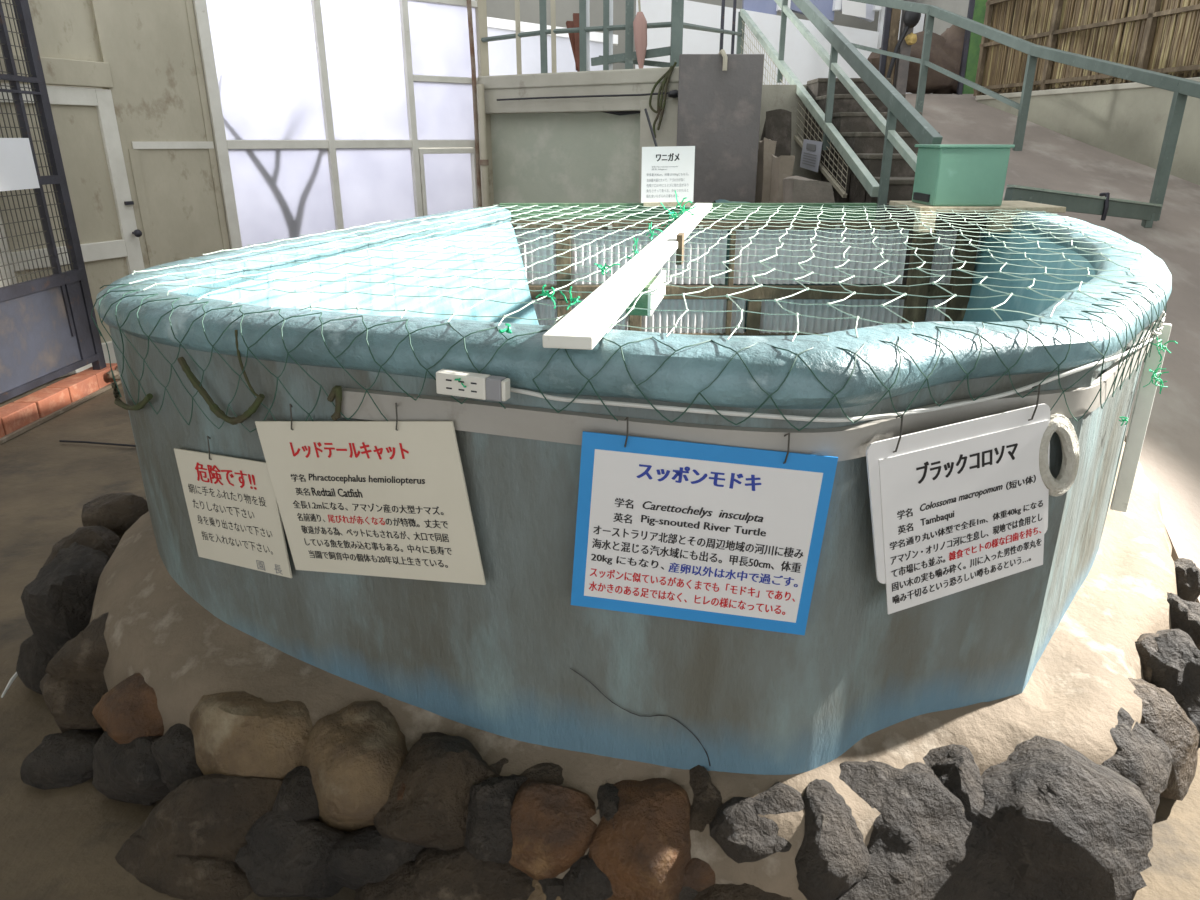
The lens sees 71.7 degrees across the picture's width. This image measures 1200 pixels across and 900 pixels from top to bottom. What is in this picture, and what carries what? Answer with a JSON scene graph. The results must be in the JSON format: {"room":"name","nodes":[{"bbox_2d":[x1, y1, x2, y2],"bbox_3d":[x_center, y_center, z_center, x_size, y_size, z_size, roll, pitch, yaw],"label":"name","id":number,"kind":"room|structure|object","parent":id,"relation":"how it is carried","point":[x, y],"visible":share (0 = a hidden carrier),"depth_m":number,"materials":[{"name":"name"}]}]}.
{"room":"zoo aquarium exhibit","nodes":[
{"label":"zoo aquarium exhibit","id":0,"kind":"room"},
{"bbox_2d":[1,82,101,88],"bbox_3d":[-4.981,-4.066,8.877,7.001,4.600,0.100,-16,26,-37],"label":"trim","id":1,"kind":"structure","parent":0,"point":[1,82],"depth_m":8.51,"materials":[{"name":"beige wood"}]},
{"bbox_2d":[0,0,122,143],"bbox_3d":[-4.287,-1.543,4.127,0.120,3.200,4.222,9,22,22],"label":"wall","id":2,"kind":"structure","parent":0,"point":[65,30],"depth_m":5.48,"materials":[{"name":"beige paint"}]},
{"bbox_2d":[0,373,76,406],"bbox_3d":[-5.250,-0.136,4.860,3.300,0.050,4.000,0,21,0],"label":"trim","id":3,"kind":"structure","parent":2,"relation":"attached to","point":[45,385],"depth_m":5.48,"materials":[{"name":"concrete"}]},
{"bbox_2d":[0,363,120,443],"bbox_3d":[-3.460,-0.023,4.449,0.200,0.127,3.150,0,21,0],"label":"brick curb","id":4,"kind":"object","parent":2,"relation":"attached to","point":[30,411],"depth_m":5.16,"materials":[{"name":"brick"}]},
{"bbox_2d":[0,0,105,402],"bbox_3d":[-3.448,-1.576,3.931,0.054,3.200,2.728,0,21,0],"label":"iron gate","id":5,"kind":"object","parent":4,"relation":"on","point":[48,330],"visible":0.98,"depth_m":5.10,"materials":[{"name":"metal"}]},
{"bbox_2d":[0,138,39,190],"bbox_3d":[-3.417,-1.538,4.495,0.006,0.285,1.098,0,21,0],"label":"notice","id":6,"kind":"object","parent":5,"relation":"attached to","point":[17,166],"visible":1,"depth_m":4.86,"materials":[{"name":"white paper"}]},
{"bbox_2d":[106,366,119,379],"bbox_3d":[-3.348,-0.548,5.804,0.089,0.095,0.336,-3,21,-8],"label":"rubble","id":7,"kind":"object","parent":4,"relation":"on","point":[116,371],"visible":0.43,"depth_m":5.67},
{"bbox_2d":[0,83,144,377],"bbox_3d":[-3.607,-1.462,5.641,0.122,1.867,1.071,9,22,22],"label":"door","id":8,"kind":"structure","parent":2,"relation":"in","point":[85,122],"depth_m":5.73,"materials":[{"name":"beige paint"}]},
{"bbox_2d":[91,0,229,268],"bbox_3d":[-3.183,-2.280,6.099,0.644,3.200,0.075,-16,26,-37],"label":"wall","id":9,"kind":"structure","parent":0,"point":[151,49],"depth_m":6.04,"materials":[{"name":"beige paint"}]},
{"bbox_2d":[192,0,741,248],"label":"window","id":10,"kind":"structure","parent":9,"relation":"in","point":[329,115],"depth_m":6.82,"materials":[{"name":"white glass"}]},
{"bbox_2d":[633,0,646,68],"bbox_3d":[0.319,-3.283,6.573,0.109,0.502,0.102,8,22,21],"label":"furled umbrella","id":11,"kind":"object","parent":10,"relation":"hanging from","point":[639,23],"visible":0.95,"depth_m":6.54,"materials":[{"name":"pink fabric"}]},
{"bbox_2d":[477,67,678,330],"bbox_3d":[-0.158,-2.191,7.389,2.050,2.130,0.275,12,24,30],"label":"wall","id":12,"kind":"structure","parent":0,"point":[556,150],"depth_m":7.21,"materials":[{"name":"concrete"}]},
{"bbox_2d":[476,84,489,206],"bbox_3d":[-1.062,-2.276,7.716,0.086,2.060,0.090,0,21,0],"label":"drain pipe","id":13,"kind":"object","parent":12,"relation":"attached to","point":[483,162],"visible":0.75,"depth_m":7.51,"materials":[{"name":"beige paint"}]},
{"bbox_2d":[566,21,579,71],"bbox_3d":[-0.206,-3.452,7.109,0.070,0.418,0.236,-11,23,-28],"label":"wooden stick","id":14,"kind":"object","parent":12,"relation":"on","point":[569,24],"visible":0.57,"depth_m":7.09,"materials":[{"name":"red wood"}]},
{"bbox_2d":[573,13,579,70],"bbox_3d":[-0.183,-3.482,7.084,0.070,0.453,0.164,-4,21,-10],"label":"wooden stick","id":15,"kind":"object","parent":12,"relation":"on","point":[575,15],"visible":0.57,"depth_m":7.07,"materials":[{"name":"red wood"}]},
{"bbox_2d":[497,90,677,100],"bbox_3d":[-0.156,-2.932,6.884,1.802,0.062,0.082,12,24,29],"label":"cable","id":16,"kind":"object","parent":12,"relation":"attached to","point":[673,93],"visible":0.91,"depth_m":6.80,"materials":[{"name":"black rubber"}]},
{"bbox_2d":[604,111,639,115],"bbox_3d":[0.230,-2.781,6.831,0.543,0.049,0.044,12,24,30],"label":"strip","id":17,"kind":"object","parent":12,"relation":"attached to","point":[620,113],"visible":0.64,"depth_m":6.84,"materials":[{"name":"black rubber"}]},
{"bbox_2d":[649,62,676,137],"bbox_3d":[0.491,-2.754,6.543,0.238,0.554,0.018,12,24,30],"label":"cords","id":18,"kind":"object","parent":12,"relation":"hanging from","point":[667,75],"visible":0.96,"depth_m":6.54,"materials":[{"name":"rubber"}]},
{"bbox_2d":[0,328,1199,899],"bbox_3d":[-0.300,0.467,3.244,13.400,0.077,11.750,0,21,0],"label":"floor","id":19,"kind":"structure","parent":0,"point":[63,843],"depth_m":2.38,"materials":[{"name":"concrete"}]},
{"bbox_2d":[1,672,17,697],"bbox_3d":[-1.834,0.695,2.624,0.014,0.011,0.282,-5,21,-12],"label":"string","id":20,"kind":"object","parent":19,"relation":"on","point":[15,675],"visible":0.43,"depth_m":2.56,"materials":[{"name":"white fabric"}]},
{"bbox_2d":[59,440,135,446],"bbox_3d":[-2.783,-0.037,4.612,0.486,0.011,0.020,3,21,9],"label":"hose","id":21,"kind":"object","parent":19,"relation":"on","point":[59,440],"visible":0.84,"depth_m":4.61,"materials":[{"name":"black rubber"}]},
{"bbox_2d":[466,0,481,207],"bbox_3d":[-1.133,-2.785,7.592,0.060,3.100,0.040,0,21,0],"label":"rusty pipe","id":22,"kind":"object","parent":19,"relation":"on","point":[469,7],"visible":0.73,"depth_m":7.44,"materials":[{"name":"brown metal"}]},
{"bbox_2d":[16,206,1199,899],"bbox_3d":[0.378,-0.159,3.339,4.343,1.343,3.870,1,21,3],"label":"tank","id":23,"kind":"object","parent":19,"relation":"on","point":[1022,735],"depth_m":1.85,"materials":[{"name":"paint"}]},
{"bbox_2d":[174,436,292,577],"bbox_3d":[-0.895,0.134,2.012,0.337,0.349,0.021,10,23,26],"label":"sign","id":24,"kind":"object","parent":23,"relation":"attached to","point":[234,513],"visible":1,"depth_m":2.01,"materials":[{"name":"white"}]},
{"bbox_2d":[255,403,485,584],"bbox_3d":[-0.510,0.100,1.820,0.562,0.451,0.022,7,22,19],"label":"sign","id":25,"kind":"object","parent":23,"relation":"attached to","point":[369,498],"visible":1,"depth_m":1.81,"materials":[{"name":"white"}]},
{"bbox_2d":[542,203,711,349],"bbox_3d":[0.270,-0.748,3.046,0.116,0.116,3.380,4,21,10],"label":"plank","id":26,"kind":"object","parent":23,"relation":"on","point":[584,326],"visible":0.94,"depth_m":2.05,"materials":[{"name":"white wood"}]},
{"bbox_2d":[91,190,1177,431],"bbox_3d":[0.431,-0.737,3.299,3.081,0.482,3.923,6,21,16],"label":"net","id":27,"kind":"object","parent":23,"relation":"on","point":[336,392],"visible":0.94,"depth_m":2.14,"materials":[{"name":"white fabric"}]},
{"bbox_2d":[91,281,1165,431],"bbox_3d":[0.101,-0.178,1.886,2.846,0.286,0.834,0,20,0],"label":"netting","id":28,"kind":"object","parent":27,"relation":"hanging from","point":[336,392],"depth_m":1.82,"materials":[{"name":"green fabric"}]},
{"bbox_2d":[571,417,837,634],"bbox_3d":[0.187,0.149,1.608,0.501,0.441,0.024,3,21,8],"label":"sign","id":29,"kind":"object","parent":23,"relation":"attached to","point":[692,531],"visible":1,"depth_m":1.61,"materials":[{"name":"blue"}]},
{"bbox_2d":[499,203,986,334],"bbox_3d":[1.134,-1.016,4.881,3.492,0.836,0.105,0,21,0],"label":"water","id":30,"kind":"structure","parent":23,"relation":"attached to","point":[695,319],"depth_m":4.87,"materials":[{"name":"liquid"}]},
{"bbox_2d":[641,108,694,206],"bbox_3d":[0.381,-1.655,4.701,0.297,0.523,0.188,0,21,0],"label":"sign","id":31,"kind":"object","parent":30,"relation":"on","point":[667,169],"visible":0.99,"depth_m":4.67,"materials":[{"name":"white"}]},
{"bbox_2d":[714,335,793,335],"bbox_3d":[0.557,-0.150,3.541,3.156,0.001,3.286,0,20,0],"label":"pool water","id":32,"kind":"object","parent":23,"relation":"in","point":[714,335],"visible":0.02,"depth_m":4.98,"materials":[{"name":"black liquid"}]},
{"bbox_2d":[510,314,1162,421],"bbox_3d":[0.812,-0.173,1.858,2.010,0.109,0.401,-9,22,-23],"label":"cable","id":33,"kind":"object","parent":23,"relation":"attached to","point":[516,390],"visible":0.86,"depth_m":1.57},
{"bbox_2d":[866,384,1049,613],"bbox_3d":[0.745,0.101,1.687,0.542,0.458,0.024,-9,22,-22],"label":"sign","id":34,"kind":"object","parent":23,"relation":"attached to","point":[957,507],"visible":1,"depth_m":1.69,"materials":[{"name":"white"}]},
{"bbox_2d":[889,201,1065,232],"bbox_3d":[2.107,-1.324,4.694,0.787,0.132,0.520,0,21,0],"label":"board","id":35,"kind":"object","parent":23,"relation":"on","point":[1009,206],"visible":0.74,"depth_m":4.46,"materials":[{"name":"brown wood"}]},
{"bbox_2d":[912,144,1014,205],"bbox_3d":[1.982,-1.522,4.588,0.398,0.314,0.370,0,21,0],"label":"plastic container","id":36,"kind":"object","parent":35,"relation":"on","point":[945,174],"visible":1,"depth_m":4.44,"materials":[{"name":"green paint"}]},
{"bbox_2d":[1110,322,1171,511],"bbox_3d":[1.635,-0.089,2.514,0.044,0.594,0.024,12,23,28],"label":"batten","id":37,"kind":"object","parent":23,"relation":"attached to","point":[1145,396],"visible":0.9,"depth_m":2.51,"materials":[{"name":"white wood"}]},
{"bbox_2d":[1149,311,1165,334],"bbox_3d":[1.488,-0.336,2.218,0.012,0.119,0.362,16,26,36],"label":"cable loop","id":38,"kind":"object","parent":23,"relation":"attached to","point":[1163,318],"visible":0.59,"depth_m":2.32,"materials":[{"name":"white plastic"}]},
{"bbox_2d":[672,49,763,284],"bbox_3d":[0.914,-1.953,6.606,0.630,2.231,0.159,0,21,0],"label":"board","id":39,"kind":"object","parent":19,"relation":"on","point":[720,94],"visible":0.59,"depth_m":6.37,"materials":[{"name":"grey paint"}]},
{"bbox_2d":[755,137,776,202],"bbox_3d":[1.324,-1.694,6.798,0.145,1.623,0.265,0,21,0],"label":"block","id":40,"kind":"object","parent":19,"relation":"on","point":[767,147],"visible":0.35,"depth_m":6.54,"materials":[{"name":"beige concrete"}]},
{"bbox_2d":[760,109,791,156],"bbox_3d":[1.431,-1.897,7.040,0.236,1.834,0.269,0,21,0],"label":"block","id":41,"kind":"object","parent":19,"relation":"on","point":[777,125],"visible":0.3,"depth_m":6.67,"materials":[{"name":"stone"}]},
{"bbox_2d":[769,155,794,202],"bbox_3d":[1.375,-1.528,6.539,0.146,1.508,0.277,0,21,0],"label":"block","id":42,"kind":"object","parent":19,"relation":"on","point":[782,166],"visible":0.22,"depth_m":6.26,"materials":[{"name":"beige concrete"}]},
{"bbox_2d":[757,85,821,180],"bbox_3d":[0.950,-3.560,11.107,10.900,2.090,8.700,0,21,0],"label":"terrace","id":43,"kind":"object","parent":19,"relation":"on","point":[774,97],"depth_m":7.98,"materials":[{"name":"concrete"}]},
{"bbox_2d":[487,17,617,75],"bbox_3d":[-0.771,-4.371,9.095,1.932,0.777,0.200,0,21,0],"label":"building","id":44,"kind":"object","parent":43,"relation":"on","point":[502,53],"visible":0.39,"depth_m":9.05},
{"bbox_2d":[635,0,881,84],"bbox_3d":[2.250,-6.142,11.874,3.468,2.210,0.354,0,21,0],"label":"window","id":45,"kind":"structure","parent":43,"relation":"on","point":[800,56],"depth_m":11.87,"materials":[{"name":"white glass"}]},
{"bbox_2d":[842,0,865,17],"bbox_3d":[3.566,-6.234,11.653,0.366,0.299,0.004,0,20,0],"label":"sign","id":46,"kind":"object","parent":45,"relation":"attached to","point":[852,8],"depth_m":11.66,"materials":[{"name":"white paper"}]},
{"bbox_2d":[736,0,942,219],"bbox_3d":[1.900,-3.691,7.945,0.090,2.477,7.501,0,21,0],"label":"stair railing","id":47,"kind":"object","parent":43,"relation":"attached to","point":[899,108],"visible":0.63,"depth_m":6.46,"materials":[{"name":"green metal"}]},
{"bbox_2d":[800,139,822,171],"bbox_3d":[1.859,-2.607,7.339,0.010,0.268,0.754,0,21,0],"label":"notice","id":48,"kind":"object","parent":47,"relation":"attached to","point":[811,150],"visible":1,"depth_m":7.30,"materials":[{"name":"white paper"}]},
{"bbox_2d":[806,143,815,150],"bbox_3d":[1.855,-2.664,7.297,0.001,0.061,0.357,0,20,0],"label":"print","id":49,"kind":"object","parent":48,"relation":"on","point":[809,146],"depth_m":7.30,"materials":[{"name":"grey paper"}]},
{"bbox_2d":[867,25,964,93],"bbox_3d":[3.996,-4.853,10.248,1.389,0.996,0.615,0,21,0],"label":"rock","id":50,"kind":"object","parent":43,"relation":"on","point":[946,49],"visible":0.36,"depth_m":10.07,"materials":[{"name":"brown stone"}]},
{"bbox_2d":[713,199,874,331],"bbox_3d":[1.225,-1.068,5.660,0.950,1.236,0.850,0,21,0],"label":"frame","id":51,"kind":"object","parent":19,"relation":"on","point":[719,200],"visible":0.02,"depth_m":5.22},
{"bbox_2d":[783,176,834,202],"bbox_3d":[1.515,-1.327,6.240,0.363,1.391,0.267,0,21,0],"label":"block","id":52,"kind":"object","parent":19,"relation":"on","point":[796,189],"visible":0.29,"depth_m":5.94,"materials":[{"name":"grey concrete"}]},
{"bbox_2d":[871,94,1199,602],"bbox_3d":[4.300,-1.972,6.869,4.200,2.183,8.950,0,21,0],"label":"ramp","id":53,"kind":"object","parent":19,"relation":"on","point":[1169,458],"visible":0.29,"depth_m":5.89,"materials":[{"name":"concrete"}]},
{"bbox_2d":[879,7,891,75],"bbox_3d":[3.390,-5.052,9.801,0.060,1.600,0.060,0,21,0],"label":"post","id":54,"kind":"object","parent":53,"relation":"on","point":[887,17],"visible":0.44,"depth_m":9.84,"materials":[{"name":"metal"}]},
{"bbox_2d":[884,8,900,85],"bbox_3d":[3.474,-5.052,9.801,0.100,1.600,0.100,0,21,0],"label":"post","id":55,"kind":"object","parent":53,"relation":"on","point":[896,13],"visible":0.44,"depth_m":9.81,"materials":[{"name":"brown wood"}]},
{"bbox_2d":[802,78,984,303],"bbox_3d":[2.290,-2.241,6.721,0.660,1.550,3.120,0,21,0],"label":"stairs","id":56,"kind":"structure","parent":53,"relation":"on","point":[849,118],"depth_m":6.53,"materials":[{"name":"metal"}]},
{"bbox_2d":[893,0,916,93],"bbox_3d":[3.630,-5.052,9.801,0.120,1.600,0.120,0,21,0],"label":"post","id":57,"kind":"object","parent":53,"relation":"on","point":[902,66],"visible":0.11,"depth_m":9.92,"materials":[{"name":"grey metal"}]},
{"bbox_2d":[886,10,920,77],"bbox_3d":[3.564,-4.788,9.737,0.318,0.783,0.195,0,21,0],"label":"lamp","id":58,"kind":"object","parent":57,"relation":"attached to","point":[911,19],"visible":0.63,"depth_m":9.66,"materials":[{"name":"black metal"}]},
{"bbox_2d":[905,33,916,44],"bbox_3d":[3.662,-4.844,9.777,0.126,0.133,0.127,13,24,31],"label":"bundle","id":59,"kind":"object","parent":57,"relation":"attached to","point":[911,38],"visible":1,"depth_m":9.74,"materials":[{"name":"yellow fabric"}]},
{"bbox_2d":[956,0,974,94],"bbox_3d":[4.361,-5.052,9.801,0.050,1.600,0.050,0,21,0],"label":"post","id":60,"kind":"object","parent":53,"relation":"on","point":[971,2],"visible":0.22,"depth_m":9.89,"materials":[{"name":"metal"}]},
{"bbox_2d":[962,0,986,93],"bbox_3d":[4.505,-5.105,9.942,0.140,1.600,0.140,0,21,0],"label":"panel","id":61,"kind":"object","parent":53,"relation":"on","point":[979,8],"visible":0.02,"depth_m":9.98,"materials":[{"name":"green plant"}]},
{"bbox_2d":[849,0,1199,220],"bbox_3d":[3.792,-3.046,7.304,0.610,2.646,6.425,-4,21,-10],"label":"ramp railing","id":62,"kind":"object","parent":53,"relation":"on","point":[1182,88],"visible":0.96,"depth_m":7.64,"materials":[{"name":"green metal"}]},
{"bbox_2d":[1004,184,1161,227],"bbox_3d":[3.266,-1.149,5.728,1.723,1.342,0.097,-12,23,-28],"label":"rail","id":63,"kind":"object","parent":19,"relation":"on","point":[1105,206],"visible":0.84,"depth_m":5.53,"materials":[{"name":"metal"}]},
{"bbox_2d":[486,0,878,69],"bbox_3d":[0.950,-7.311,13.387,10.900,3.280,0.200,0,21,0],"label":"wall","id":64,"kind":"structure","parent":0,"point":[501,9],"depth_m":13.39,"materials":[{"name":"white paint"}]},
{"bbox_2d":[917,0,968,93],"bbox_3d":[4.825,-6.558,11.373,0.250,3.280,4.100,0,21,0],"label":"wall","id":65,"kind":"structure","parent":0,"point":[960,7],"depth_m":11.29,"materials":[{"name":"white paint"}]},
{"bbox_2d":[877,6,924,93],"bbox_3d":[4.365,-5.797,12.192,0.630,1.280,0.100,0,21,0],"label":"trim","id":66,"kind":"structure","parent":65,"relation":"attached to","point":[919,27],"depth_m":12.02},
{"bbox_2d":[975,77,1199,185],"bbox_3d":[5.498,-1.091,4.516,0.270,2.080,12.013,-3,21,-9],"label":"wall","id":67,"kind":"structure","parent":0,"point":[1126,120],"depth_m":7.61,"materials":[{"name":"concrete"}]},
{"bbox_2d":[973,0,1199,95],"bbox_3d":[4.983,-3.828,6.557,0.115,1.619,6.460,-3,21,-9],"label":"screen","id":68,"kind":"object","parent":67,"relation":"on","point":[1161,36],"visible":0.84,"depth_m":8.06,"materials":[{"name":"brown wood"}]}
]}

